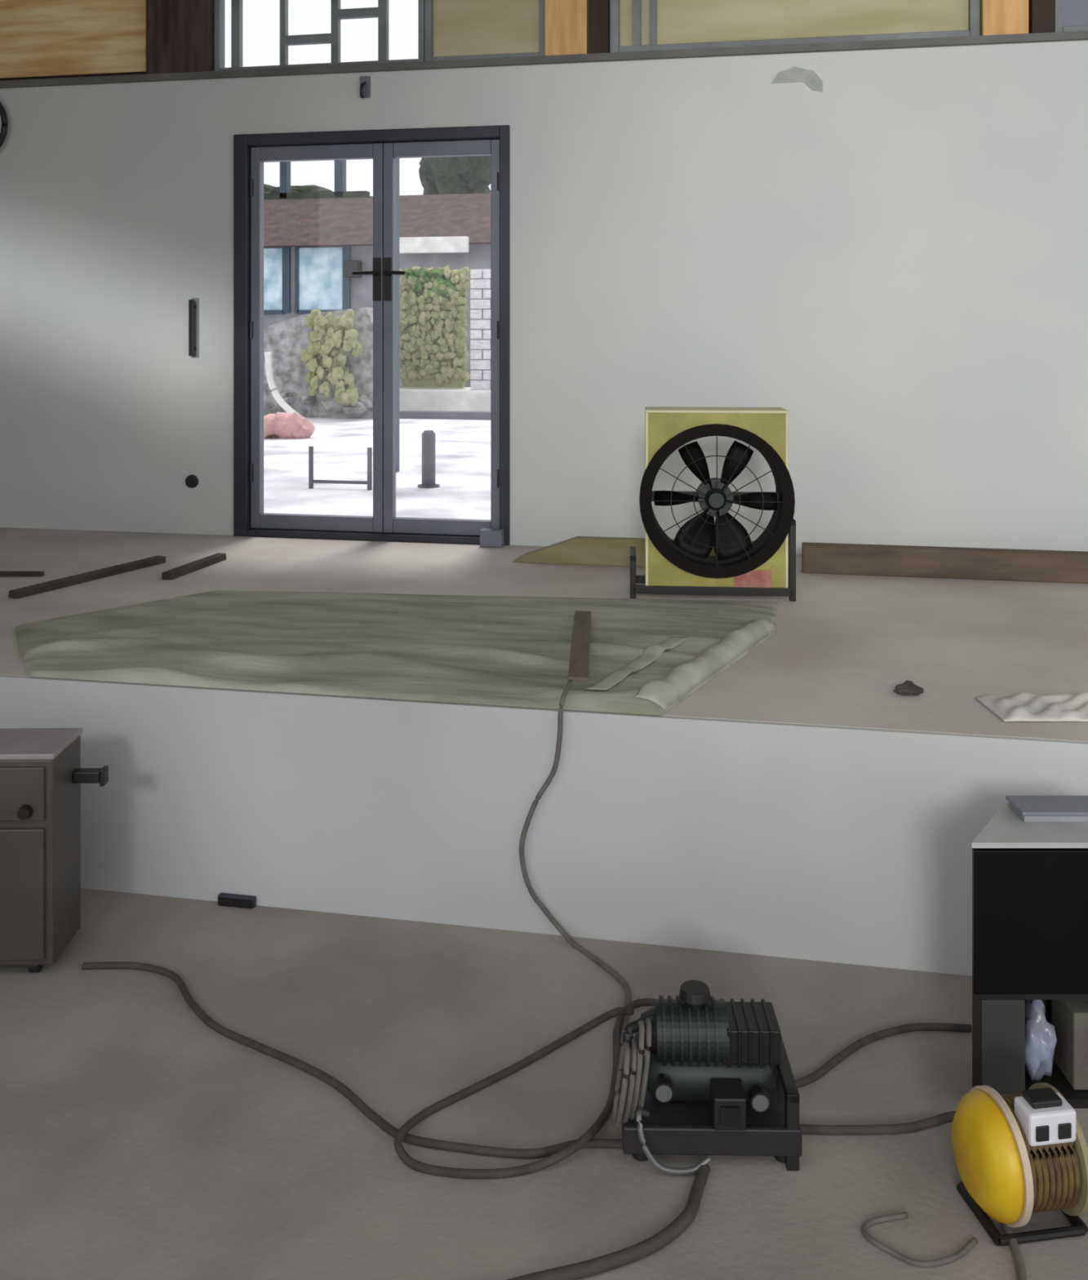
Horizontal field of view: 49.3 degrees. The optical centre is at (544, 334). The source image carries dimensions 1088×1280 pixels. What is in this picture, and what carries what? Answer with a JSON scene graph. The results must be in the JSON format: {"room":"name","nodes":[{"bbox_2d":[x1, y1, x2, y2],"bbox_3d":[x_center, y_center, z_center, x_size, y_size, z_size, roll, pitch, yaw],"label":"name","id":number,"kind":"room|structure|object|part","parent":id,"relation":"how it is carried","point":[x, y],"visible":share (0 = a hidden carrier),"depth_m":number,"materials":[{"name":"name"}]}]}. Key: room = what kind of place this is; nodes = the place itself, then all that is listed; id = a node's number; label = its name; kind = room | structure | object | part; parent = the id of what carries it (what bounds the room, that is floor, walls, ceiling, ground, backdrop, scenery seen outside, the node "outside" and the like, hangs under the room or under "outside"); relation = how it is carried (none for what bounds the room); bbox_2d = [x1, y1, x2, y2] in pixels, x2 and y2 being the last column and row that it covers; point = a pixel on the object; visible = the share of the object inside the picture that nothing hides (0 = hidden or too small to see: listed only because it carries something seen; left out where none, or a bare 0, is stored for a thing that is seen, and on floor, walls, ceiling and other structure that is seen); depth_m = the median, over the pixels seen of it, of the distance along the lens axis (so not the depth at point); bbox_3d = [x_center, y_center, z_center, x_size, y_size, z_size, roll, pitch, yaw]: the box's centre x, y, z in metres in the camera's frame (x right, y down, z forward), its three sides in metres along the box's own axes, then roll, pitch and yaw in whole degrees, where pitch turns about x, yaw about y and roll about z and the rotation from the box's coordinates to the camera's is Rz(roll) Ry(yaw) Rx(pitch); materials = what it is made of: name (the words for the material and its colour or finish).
{"room":"workshop","nodes":[
{"label":"workshop","id":0,"kind":"room"},
{"bbox_2d":[0,40,1087,555],"bbox_3d":[1.186,0.167,5.800,9.900,3.040,0.200,0,0,11],"label":"wall","id":1,"kind":"structure","parent":0,"point":[891,258],"depth_m":5.80,"materials":[{"name":"paint"}]},
{"bbox_2d":[0,102,8,147],"bbox_3d":[-3.112,-1.147,6.498,0.388,0.388,0.081,0,0,11],"label":"hose","id":2,"kind":"object","parent":1,"relation":"hanging from","point":[2,113],"visible":1,"depth_m":6.45,"materials":[{"name":"black plastic"}]},
{"bbox_2d":[0,0,146,80],"bbox_3d":[-2.700,-2.001,6.525,1.206,1.225,0.070,0,0,11],"label":"wood panel","id":3,"kind":"object","parent":1,"relation":"in","point":[40,39],"depth_m":6.51,"materials":[{"name":"beige wood"}]},
{"bbox_2d":[146,0,214,74],"bbox_3d":[-1.929,-2.001,6.379,0.362,1.225,0.180,0,0,11],"label":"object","id":4,"kind":"structure","parent":1,"relation":"attached to","point":[180,33],"depth_m":6.29,"materials":[{"name":"brown wood"}]},
{"bbox_2d":[185,474,198,488],"bbox_3d":[-1.869,0.778,6.282,0.071,0.071,0.028,0,0,11],"label":"door lock","id":5,"kind":"object","parent":1,"relation":"attached to","point":[191,481],"visible":1,"depth_m":6.28,"materials":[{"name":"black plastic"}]},
{"bbox_2d":[188,297,199,357],"bbox_3d":[-1.855,-0.037,6.268,0.044,0.316,0.050,0,0,11],"label":"handle","id":6,"kind":"object","parent":1,"relation":"attached to","point":[193,304],"visible":1,"depth_m":6.25,"materials":[{"name":"black plastic"}]},
{"bbox_2d":[214,0,424,71],"bbox_3d":[-1.179,-2.001,6.227,1.159,1.225,0.070,0,0,11],"label":"window","id":7,"kind":"structure","parent":1,"relation":"in","point":[381,12],"depth_m":6.22,"materials":[{"name":"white glass"}]},
{"bbox_2d":[360,75,370,97],"bbox_3d":[-0.927,-1.270,6.077,0.056,0.121,0.068,0,0,11],"label":"wall bracket","id":8,"kind":"object","parent":1,"relation":"attached to","point":[365,81],"visible":1,"depth_m":6.10,"materials":[{"name":"grey metal"}]},
{"bbox_2d":[233,124,510,545],"bbox_3d":[-0.893,0.002,6.141,1.484,2.110,0.170,0,0,11],"label":"door","id":9,"kind":"structure","parent":1,"relation":"in","point":[251,151],"depth_m":6.12,"materials":[{"name":"metal"}]},
{"bbox_3d":[-0.912,-0.287,6.093,0.130,0.220,0.070,0,0,11],"label":"handle","id":10,"kind":"part","parent":9,"relation":"part of","materials":[{"name":"black metal"}]},
{"bbox_3d":[-0.764,-0.287,6.064,0.130,0.220,0.070,0,0,11],"label":"handle","id":11,"kind":"part","parent":9,"relation":"part of","materials":[{"name":"black metal"}]},
{"bbox_2d":[424,0,544,61],"bbox_3d":[-0.295,-2.001,6.054,0.635,1.225,0.070,0,0,11],"label":"window","id":12,"kind":"structure","parent":1,"relation":"in","point":[455,29],"depth_m":6.07,"materials":[{"name":"beige glass"}]},
{"bbox_2d":[0,31,1087,88],"bbox_3d":[1.183,-1.371,5.785,9.900,0.035,0.230,0,0,11],"label":"trim","id":13,"kind":"structure","parent":1,"relation":"on","point":[1075,35],"depth_m":5.88,"materials":[{"name":"grey metal"}]},
{"bbox_2d":[544,0,589,55],"bbox_3d":[0.122,-2.001,5.968,0.212,1.225,0.160,0,0,11],"label":"trim","id":14,"kind":"structure","parent":1,"relation":"attached to","point":[566,22],"depth_m":5.89,"materials":[{"name":"orange wood"}]},
{"bbox_2d":[589,0,609,53],"bbox_3d":[0.285,-2.001,5.936,0.091,1.225,0.160,0,0,11],"label":"trim","id":15,"kind":"structure","parent":1,"relation":"attached to","point":[599,10],"depth_m":5.86,"materials":[{"name":"brown wood"}]},
{"bbox_2d":[609,0,980,53],"bbox_3d":[1.193,-2.001,5.763,1.752,1.225,0.070,0,0,11],"label":"window","id":16,"kind":"structure","parent":1,"relation":"in","point":[635,25],"depth_m":5.78,"materials":[{"name":"beige glass"}]},
{"bbox_2d":[772,66,822,91],"bbox_3d":[1.215,-1.224,5.691,0.240,0.125,0.005,0,0,11],"label":"wall patch","id":17,"kind":"object","parent":1,"relation":"attached to","point":[795,74],"visible":1,"depth_m":5.68,"materials":[{"name":"white paint"}]},
{"bbox_2d":[980,0,1028,35],"bbox_3d":[2.154,-2.001,5.570,0.203,1.225,0.160,0,0,11],"label":"trim","id":18,"kind":"structure","parent":1,"relation":"attached to","point":[997,17],"depth_m":5.49,"materials":[{"name":"orange wood"}]},
{"bbox_2d":[1028,0,1055,33],"bbox_3d":[2.316,-2.001,5.538,0.103,1.225,0.160,0,0,11],"label":"trim","id":19,"kind":"structure","parent":1,"relation":"attached to","point":[1042,13],"depth_m":5.46,"materials":[{"name":"brown wood"}]},
{"bbox_2d":[1055,0,1087,31],"bbox_3d":[3.058,-2.001,5.398,1.400,1.225,0.070,0,0,11],"label":"window","id":20,"kind":"structure","parent":1,"relation":"in","point":[1071,15],"depth_m":5.52,"materials":[{"name":"grey metal"}]},
{"bbox_2d":[0,888,1087,1279],"bbox_3d":[0.085,1.737,0.176,9.900,0.100,6.378,0,0,11],"label":"floor","id":21,"kind":"structure","parent":0,"point":[140,1140],"depth_m":2.57,"materials":[{"name":"concrete"}]},
{"bbox_2d":[0,728,108,972],"bbox_3d":[-1.475,1.391,3.187,0.552,0.592,0.234,0,0,-1],"label":"base cabinet","id":22,"kind":"object","parent":21,"relation":"on","point":[42,775],"visible":1,"depth_m":3.10,"materials":[{"name":"grey wood"}]},
{"bbox_3d":[-1.393,1.461,3.096,0.175,0.343,0.012,0,0,-1],"label":"door","id":23,"kind":"part","parent":22,"relation":"part of","materials":[{"name":"beige metal"}]},
{"bbox_3d":[-1.520,1.199,3.094,0.430,0.140,0.010,0,0,-1],"label":"control panel","id":24,"kind":"part","parent":22,"relation":"part of","materials":[{"name":"beige metal"}]},
{"bbox_3d":[-1.351,1.242,3.083,0.036,0.036,0.020,0,0,-1],"label":"knob","id":25,"kind":"part","parent":22,"relation":"part of","materials":[{"name":"black metal"}]},
{"bbox_3d":[-1.244,1.210,3.252,0.088,0.046,0.039,0,0,-1],"label":"handle","id":26,"kind":"part","parent":22,"relation":"part of","materials":[{"name":"black plastic"}]},
{"bbox_2d":[81,961,622,1158],"bbox_3d":[-0.554,1.679,2.751,1.574,0.016,0.230,0,0,29],"label":"hose","id":27,"kind":"object","parent":21,"relation":"on","point":[331,1081],"visible":0.93,"depth_m":2.62,"materials":[{"name":"rubber"}]},
{"bbox_2d":[393,998,656,1178],"bbox_3d":[0.066,1.665,2.634,0.844,0.048,0.334,0,0,-42],"label":"hose","id":28,"kind":"object","parent":21,"relation":"on","point":[423,1167],"visible":0.84,"depth_m":2.55,"materials":[{"name":"rubber"}]},
{"bbox_2d":[519,679,631,1045],"bbox_3d":[0.082,1.333,3.161,0.218,0.716,0.733,0,0,-13],"label":"cable","id":29,"kind":"object","parent":21,"relation":"on","point":[628,993],"visible":0.92,"depth_m":3.31,"materials":[{"name":"grey rubber"}]},
{"bbox_2d":[506,1164,710,1279],"bbox_3d":[0.106,1.675,2.176,0.604,0.023,0.119,0,0,-34],"label":"hose","id":30,"kind":"object","parent":21,"relation":"on","point":[618,1259],"visible":1,"depth_m":2.16,"materials":[{"name":"rubber"}]},
{"bbox_2d":[612,979,802,1175],"bbox_3d":[0.332,1.533,2.487,0.380,0.308,0.245,0,0,1],"label":"compressor","id":31,"kind":"object","parent":21,"relation":"on","point":[713,1077],"visible":1,"depth_m":2.45,"materials":[{"name":"metal"}]},
{"bbox_3d":[0.210,1.454,2.490,0.103,0.064,0.030,0,0,-25],"label":"handle","id":32,"kind":"part","parent":31,"relation":"part of","materials":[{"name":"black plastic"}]},
{"bbox_3d":[0.310,1.470,2.506,0.149,0.130,0.130,0,0,1],"label":"motor","id":33,"kind":"part","parent":31,"relation":"part of","materials":[{"name":"green metal"}]},
{"bbox_3d":[0.349,1.557,2.506,0.283,0.106,0.106,0,0,1],"label":"tank","id":34,"kind":"part","parent":31,"relation":"part of","materials":[{"name":"green metal"}]},
{"bbox_2d":[619,1069,802,1156],"bbox_3d":[0.342,1.629,2.501,0.361,0.055,0.218,0,0,1],"label":"tray","id":35,"kind":"object","parent":31,"relation":"attached to","point":[678,1126],"depth_m":2.39,"materials":[{"name":"metal"}]},
{"bbox_2d":[710,1077,746,1130],"bbox_3d":[0.375,1.569,2.420,0.065,0.065,0.070,0,0,1],"label":"switch","id":36,"kind":"object","parent":31,"relation":"attached to","point":[727,1095],"depth_m":2.39,"materials":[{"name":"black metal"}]},
{"bbox_3d":[0.505,1.609,2.497,0.026,0.156,0.212,0,0,1],"label":"frame","id":37,"kind":"part","parent":31,"relation":"part of","materials":[{"name":"black plastic"}]},
{"bbox_2d":[799,1111,955,1134],"bbox_3d":[0.714,1.678,2.516,0.399,0.017,0.044,0,0,-6],"label":"hose","id":38,"kind":"object","parent":21,"relation":"on","point":[947,1117],"visible":0.75,"depth_m":2.50,"materials":[{"name":"rubber"}]},
{"bbox_2d":[795,1022,972,1088],"bbox_3d":[0.769,1.679,2.788,0.559,0.016,0.086,0,0,-25],"label":"hose","id":39,"kind":"object","parent":21,"relation":"on","point":[837,1059],"visible":0.94,"depth_m":2.83,"materials":[{"name":"rubber"}]},
{"bbox_2d":[861,1212,977,1267],"bbox_3d":[0.692,1.682,2.201,0.194,0.010,0.120,0,0,31],"label":"hose","id":40,"kind":"object","parent":21,"relation":"on","point":[927,1264],"visible":1,"depth_m":2.18,"materials":[{"name":"grey rubber"}]},
{"bbox_2d":[1000,1222,1026,1279],"bbox_3d":[0.860,1.679,2.163,0.025,0.015,0.165,0,0,11],"label":"hose","id":41,"kind":"object","parent":21,"relation":"on","point":[1020,1263],"visible":0.94,"depth_m":2.15,"materials":[{"name":"grey rubber"}]},
{"bbox_2d":[951,1082,1087,1245],"bbox_3d":[0.908,1.562,2.276,0.205,0.251,0.224,0,0,-9],"label":"cable reel","id":42,"kind":"object","parent":21,"relation":"on","point":[1018,1155],"visible":1,"depth_m":2.21,"materials":[{"name":"yellow plastic"}]},
{"bbox_2d":[1022,1087,1062,1109],"bbox_3d":[0.942,1.442,2.241,0.060,0.013,0.040,0,0,-9],"label":"switch","id":43,"kind":"object","parent":42,"relation":"attached to","point":[1046,1098],"depth_m":2.23,"materials":[{"name":"black plastic"}]},
{"bbox_2d":[1035,1125,1048,1142],"bbox_3d":[0.926,1.483,2.201,0.026,0.028,0.004,0,0,-9],"label":"socket","id":44,"kind":"object","parent":42,"relation":"attached to","point":[1042,1131],"depth_m":2.20,"materials":[{"name":"black plastic"}]},
{"bbox_2d":[1058,1123,1071,1139],"bbox_3d":[0.970,1.483,2.208,0.026,0.028,0.004,0,0,-9],"label":"socket","id":45,"kind":"object","parent":42,"relation":"attached to","point":[1064,1129],"depth_m":2.21,"materials":[{"name":"black plastic"}]},
{"bbox_2d":[972,803,1087,1108],"bbox_3d":[1.208,1.394,2.679,0.562,0.586,0.218,0,0,0],"label":"base cabinet","id":46,"kind":"object","parent":21,"relation":"on","point":[1030,879],"visible":0.72,"depth_m":2.57,"materials":[{"name":"wood"}]},
{"bbox_3d":[1.001,1.558,2.588,0.095,0.217,0.012,0,0,0],"label":"panel","id":47,"kind":"part","parent":46,"relation":"part of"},
{"bbox_3d":[1.208,1.107,2.679,0.562,0.012,0.218,0,0,0],"label":"panel","id":48,"kind":"part","parent":46,"relation":"part of","materials":[{"name":"white laminate"}]},
{"bbox_3d":[1.208,1.275,2.579,0.550,0.313,0.014,0,0,0],"label":"drawer","id":49,"kind":"part","parent":46,"relation":"part of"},
{"bbox_2d":[1025,1000,1057,1080],"bbox_3d":[1.105,1.582,2.664,0.071,0.202,0.104,0,0,11],"label":"plastic bag","id":50,"kind":"object","parent":46,"relation":"on","point":[1041,1039],"visible":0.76,"depth_m":2.63,"materials":[{"name":"plastic"}]},
{"bbox_2d":[1005,795,1087,822],"bbox_3d":[1.183,1.087,2.719,0.212,0.026,0.100,0,0,0],"label":"flat tray","id":51,"kind":"object","parent":46,"relation":"on","point":[1028,808],"visible":1,"depth_m":2.69,"materials":[{"name":"grey metal"}]},
{"bbox_2d":[1051,1000,1087,1089],"bbox_3d":[1.243,1.581,2.674,0.150,0.170,0.120,0,0,0],"label":"cardboard box","id":52,"kind":"object","parent":46,"relation":"in","point":[1069,1018],"visible":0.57,"depth_m":2.63,"materials":[{"name":"beige cardboard"}]},
{"bbox_2d":[0,674,1087,976],"bbox_3d":[0.690,1.373,3.266,9.900,0.629,0.120,0,0,11],"label":"wall","id":53,"kind":"structure","parent":0,"point":[847,845],"depth_m":3.34,"materials":[{"name":"white paint"}]},
{"bbox_2d":[217,893,256,909],"bbox_3d":[-0.909,1.684,3.506,0.116,0.052,0.024,0,0,11],"label":"wall outlet","id":54,"kind":"object","parent":53,"relation":"attached to","point":[244,901],"visible":0.65,"depth_m":3.50,"materials":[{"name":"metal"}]},
{"bbox_2d":[0,527,1087,742],"bbox_3d":[0.944,1.117,4.563,9.900,0.120,2.722,0,0,11],"label":"floor","id":55,"kind":"structure","parent":0,"point":[837,655],"depth_m":4.62,"materials":[{"name":"grey concrete"}]},
{"bbox_2d":[0,571,44,576],"bbox_3d":[-2.395,1.047,5.193,0.403,0.020,0.035,0,0,0],"label":"batten","id":56,"kind":"object","parent":55,"relation":"on","point":[2,573],"visible":1,"depth_m":5.18,"materials":[{"name":"brown wood"}]},
{"bbox_2d":[8,555,165,599],"bbox_3d":[-1.953,1.042,5.133,0.053,0.030,0.837,0,0,25],"label":"batten","id":57,"kind":"object","parent":55,"relation":"on","point":[57,584],"visible":1,"depth_m":5.07,"materials":[{"name":"brown wood"}]},
{"bbox_2d":[161,552,226,579],"bbox_3d":[-1.572,1.042,5.349,0.051,0.030,0.475,0,0,14],"label":"batten","id":58,"kind":"object","parent":55,"relation":"on","point":[176,572],"visible":1,"depth_m":5.30,"materials":[{"name":"brown wood"}]},
{"bbox_2d":[15,590,777,715],"bbox_3d":[-0.542,1.020,4.199,2.685,0.072,1.454,0,0,11],"label":"sheet","id":59,"kind":"object","parent":55,"relation":"on","point":[646,656],"visible":0.97,"depth_m":3.90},
{"bbox_2d":[568,610,591,680],"bbox_3d":[0.120,0.993,3.843,0.057,0.044,0.970,0,0,3],"label":"plank","id":60,"kind":"object","parent":59,"relation":"on","point":[580,648],"visible":1,"depth_m":3.68,"materials":[{"name":"brown wood"}]},
{"bbox_2d":[480,528,504,547],"bbox_3d":[-0.259,1.014,5.924,0.115,0.085,0.068,0,0,11],"label":"door stop","id":61,"kind":"object","parent":55,"relation":"on","point":[489,537],"visible":1,"depth_m":5.89,"materials":[{"name":"grey metal"}]},
{"bbox_2d":[512,536,753,567],"bbox_3d":[0.430,0.995,5.434,1.166,0.125,0.070,0,0,11],"label":"board","id":62,"kind":"object","parent":55,"relation":"on","point":[577,550],"visible":0.5,"depth_m":5.44,"materials":[{"name":"yellow wood"}]},
{"bbox_2d":[630,406,795,601],"bbox_3d":[0.680,0.679,4.832,0.656,0.756,0.244,0,0,4],"label":"fan","id":63,"kind":"object","parent":55,"relation":"on","point":[766,566],"visible":1,"depth_m":4.74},
{"bbox_3d":[0.365,0.972,4.858,0.024,0.170,0.220,0,0,4],"label":"leg","id":64,"kind":"part","parent":63,"relation":"part of","materials":[{"name":"black metal"}]},
{"bbox_3d":[0.548,0.663,4.804,0.202,0.069,0.060,0,0,4],"label":"blade","id":65,"kind":"part","parent":63,"relation":"part of","materials":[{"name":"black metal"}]},
{"bbox_3d":[0.613,0.801,4.781,0.177,0.212,0.051,0,0,-12],"label":"blade","id":66,"kind":"part","parent":63,"relation":"part of","materials":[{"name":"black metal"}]},
{"bbox_3d":[0.611,0.528,4.799,0.137,0.199,0.060,0,0,4],"label":"blade","id":67,"kind":"part","parent":63,"relation":"part of","materials":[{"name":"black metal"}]},
{"bbox_3d":[0.697,0.663,4.832,0.140,0.140,0.180,0,0,4],"label":"motor","id":68,"kind":"part","parent":63,"relation":"part of","materials":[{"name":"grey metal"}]},
{"bbox_3d":[0.757,0.804,4.803,0.168,0.211,0.049,0,0,-14],"label":"blade","id":69,"kind":"part","parent":63,"relation":"part of","materials":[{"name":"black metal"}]},
{"bbox_3d":[0.776,0.528,4.786,0.137,0.199,0.060,0,0,4],"label":"blade","id":70,"kind":"part","parent":63,"relation":"part of","materials":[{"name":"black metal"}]},
{"bbox_3d":[0.839,0.670,4.781,0.202,0.069,0.060,0,0,4],"label":"blade","id":71,"kind":"part","parent":63,"relation":"part of","materials":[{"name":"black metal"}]},
{"bbox_3d":[0.831,0.975,4.720,0.145,0.076,0.004,0,0,4],"label":"label plate","id":72,"kind":"part","parent":63,"relation":"part of","materials":[{"name":"paper"}]},
{"bbox_3d":[0.995,0.897,4.809,0.024,0.320,0.220,0,0,4],"label":"leg","id":73,"kind":"part","parent":63,"relation":"part of","materials":[{"name":"black metal"}]},
{"bbox_2d":[893,680,924,695],"bbox_3d":[1.069,1.041,3.479,0.074,0.037,0.072,0,0,-24],"label":"clod","id":74,"kind":"object","parent":55,"relation":"on","point":[908,687],"visible":1,"depth_m":3.47,"materials":[{"name":"brown soil"}]},
{"bbox_2d":[801,542,1087,583],"bbox_3d":[3.541,0.995,4.830,4.866,0.125,0.080,0,0,11],"label":"wooden plank","id":75,"kind":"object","parent":55,"relation":"on","point":[882,560],"depth_m":5.14,"materials":[{"name":"brown wood"}]},
{"bbox_2d":[975,691,1087,721],"bbox_3d":[1.440,1.041,3.341,0.376,0.027,0.223,0,0,-1],"label":"plastic sheet","id":76,"kind":"object","parent":55,"relation":"on","point":[1024,706],"visible":1,"depth_m":3.31,"materials":[{"name":"white plastic"}]},
{"label":"outside","id":77,"kind":"structure","parent":0,"visible":0},
{"bbox_2d":[263,417,490,519],"bbox_3d":[0.492,1.247,23.350,20.000,0.320,33.980,0,0,11],"label":"ground","id":78,"kind":"structure","parent":77,"point":[340,445],"depth_m":9.44,"materials":[{"name":"white snow"}]},
{"bbox_2d":[264,351,305,417],"bbox_3d":[-3.308,0.674,15.117,0.597,0.915,0.114,0,0,20],"label":"pipe","id":79,"kind":"object","parent":78,"relation":"on","point":[268,356],"visible":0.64,"depth_m":15.13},
{"bbox_2d":[263,412,315,438],"bbox_3d":[-2.732,0.967,12.490,0.637,0.314,0.279,0,0,0],"label":"bundle","id":80,"kind":"object","parent":78,"relation":"on","point":[279,424],"visible":0.91,"depth_m":12.39,"materials":[{"name":"pink fabric"}]},
{"bbox_2d":[263,183,333,193],"bbox_3d":[-6.282,-1.372,29.749,3.680,4.925,1.849,0,0,11],"label":"tree","id":81,"kind":"object","parent":78,"relation":"on","point":[268,188],"visible":0.02,"depth_m":29.57,"materials":[{"name":"green plant"}]},
{"bbox_2d":[263,306,373,418],"bbox_3d":[-3.064,0.364,16.173,2.072,1.447,1.628,0,0,11],"label":"stone wall","id":82,"kind":"structure","parent":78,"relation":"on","point":[286,340],"depth_m":15.59,"materials":[{"name":"grey stone"}]},
{"bbox_2d":[301,308,364,406],"bbox_3d":[-2.733,0.286,15.256,0.824,1.270,0.346,0,0,11],"label":"shrub","id":83,"kind":"object","parent":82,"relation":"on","point":[340,333],"visible":1,"depth_m":15.18,"materials":[{"name":"green plant"}]},
{"bbox_2d":[263,158,399,472],"bbox_3d":[-1.317,-0.316,9.428,2.902,2.806,0.120,0,0,11],"label":"shelter","id":84,"kind":"object","parent":78,"relation":"on","point":[340,193],"visible":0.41,"depth_m":9.45,"materials":[{"name":"grey metal"}]},
{"bbox_3d":[-2.070,-1.117,9.576,1.366,0.050,0.080,0,0,11],"label":"rail","id":85,"kind":"part","parent":84,"relation":"part of","materials":[{"name":"grey metal"}]},
{"bbox_3d":[-1.195,-0.194,9.404,0.069,2.562,0.100,0,0,11],"label":"post","id":86,"kind":"part","parent":84,"relation":"part of","materials":[{"name":"grey metal"}]},
{"bbox_2d":[308,446,372,489],"bbox_3d":[-1.437,0.939,8.358,0.471,0.296,0.036,0,0,11],"label":"rail","id":87,"kind":"object","parent":78,"relation":"on","point":[311,481],"visible":1,"depth_m":8.35,"materials":[{"name":"grey metal"}]},
{"bbox_2d":[263,193,490,388],"bbox_3d":[-2.876,-0.843,23.336,6.644,3.860,3.700,0,0,11],"label":"neighbouring building","id":88,"kind":"structure","parent":78,"relation":"on","point":[313,249],"depth_m":22.23,"materials":[{"name":"brown brick"}]},
{"bbox_3d":[-5.130,-1.041,22.381,0.478,1.177,0.020,0,0,11],"label":"pane","id":89,"kind":"part","parent":88,"relation":"part of","materials":[{"name":"blue glass"}]},
{"bbox_3d":[-4.174,-1.041,22.194,0.912,1.177,0.020,0,0,11],"label":"pane","id":90,"kind":"part","parent":88,"relation":"part of","materials":[{"name":"blue glass"}]},
{"bbox_2d":[342,260,362,277],"bbox_3d":[-3.545,-1.216,21.964,0.301,0.310,0.250,0,0,11],"label":"lamp","id":91,"kind":"object","parent":88,"relation":"attached to","point":[348,266],"depth_m":21.85,"materials":[{"name":"black plastic"}]},
{"bbox_2d":[417,430,439,488],"bbox_3d":[-0.825,0.885,8.477,0.157,0.404,0.158,0,0,11],"label":"bollard","id":92,"kind":"object","parent":78,"relation":"on","point":[428,436],"visible":1,"depth_m":8.43,"materials":[{"name":"grey metal"}]},
{"bbox_2d":[399,387,490,411],"bbox_3d":[-0.964,0.918,16.492,2.160,0.338,0.800,0,0,11],"label":"planter","id":93,"kind":"object","parent":78,"relation":"on","point":[444,399],"visible":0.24,"depth_m":16.17,"materials":[{"name":"white concrete"}]},
{"bbox_2d":[399,265,470,387],"bbox_3d":[-1.548,-0.118,16.564,1.054,1.714,0.369,0,0,11],"label":"hedge","id":94,"kind":"object","parent":93,"relation":"on","point":[433,353],"visible":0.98,"depth_m":16.48,"materials":[{"name":"green plant"}]},
{"bbox_2d":[470,269,490,389],"bbox_3d":[-0.604,-0.074,16.177,0.800,1.642,0.120,0,0,11],"label":"wall","id":95,"kind":"structure","parent":93,"relation":"on","point":[474,273],"depth_m":16.17,"materials":[{"name":"white brick"}]},
{"bbox_2d":[399,410,490,419],"bbox_3d":[-1.028,1.042,15.335,1.732,0.090,0.240,0,0,11],"label":"kerb","id":96,"kind":"object","parent":78,"relation":"on","point":[439,415],"visible":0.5,"depth_m":15.28,"materials":[{"name":"grey paint"}]},
{"bbox_2d":[418,155,490,195],"bbox_3d":[-2.077,-1.988,29.035,1.947,6.157,1.826,0,0,-12],"label":"tree","id":97,"kind":"object","parent":78,"relation":"on","point":[465,175],"visible":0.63,"depth_m":28.55,"materials":[{"name":"green plant"}]}
]}

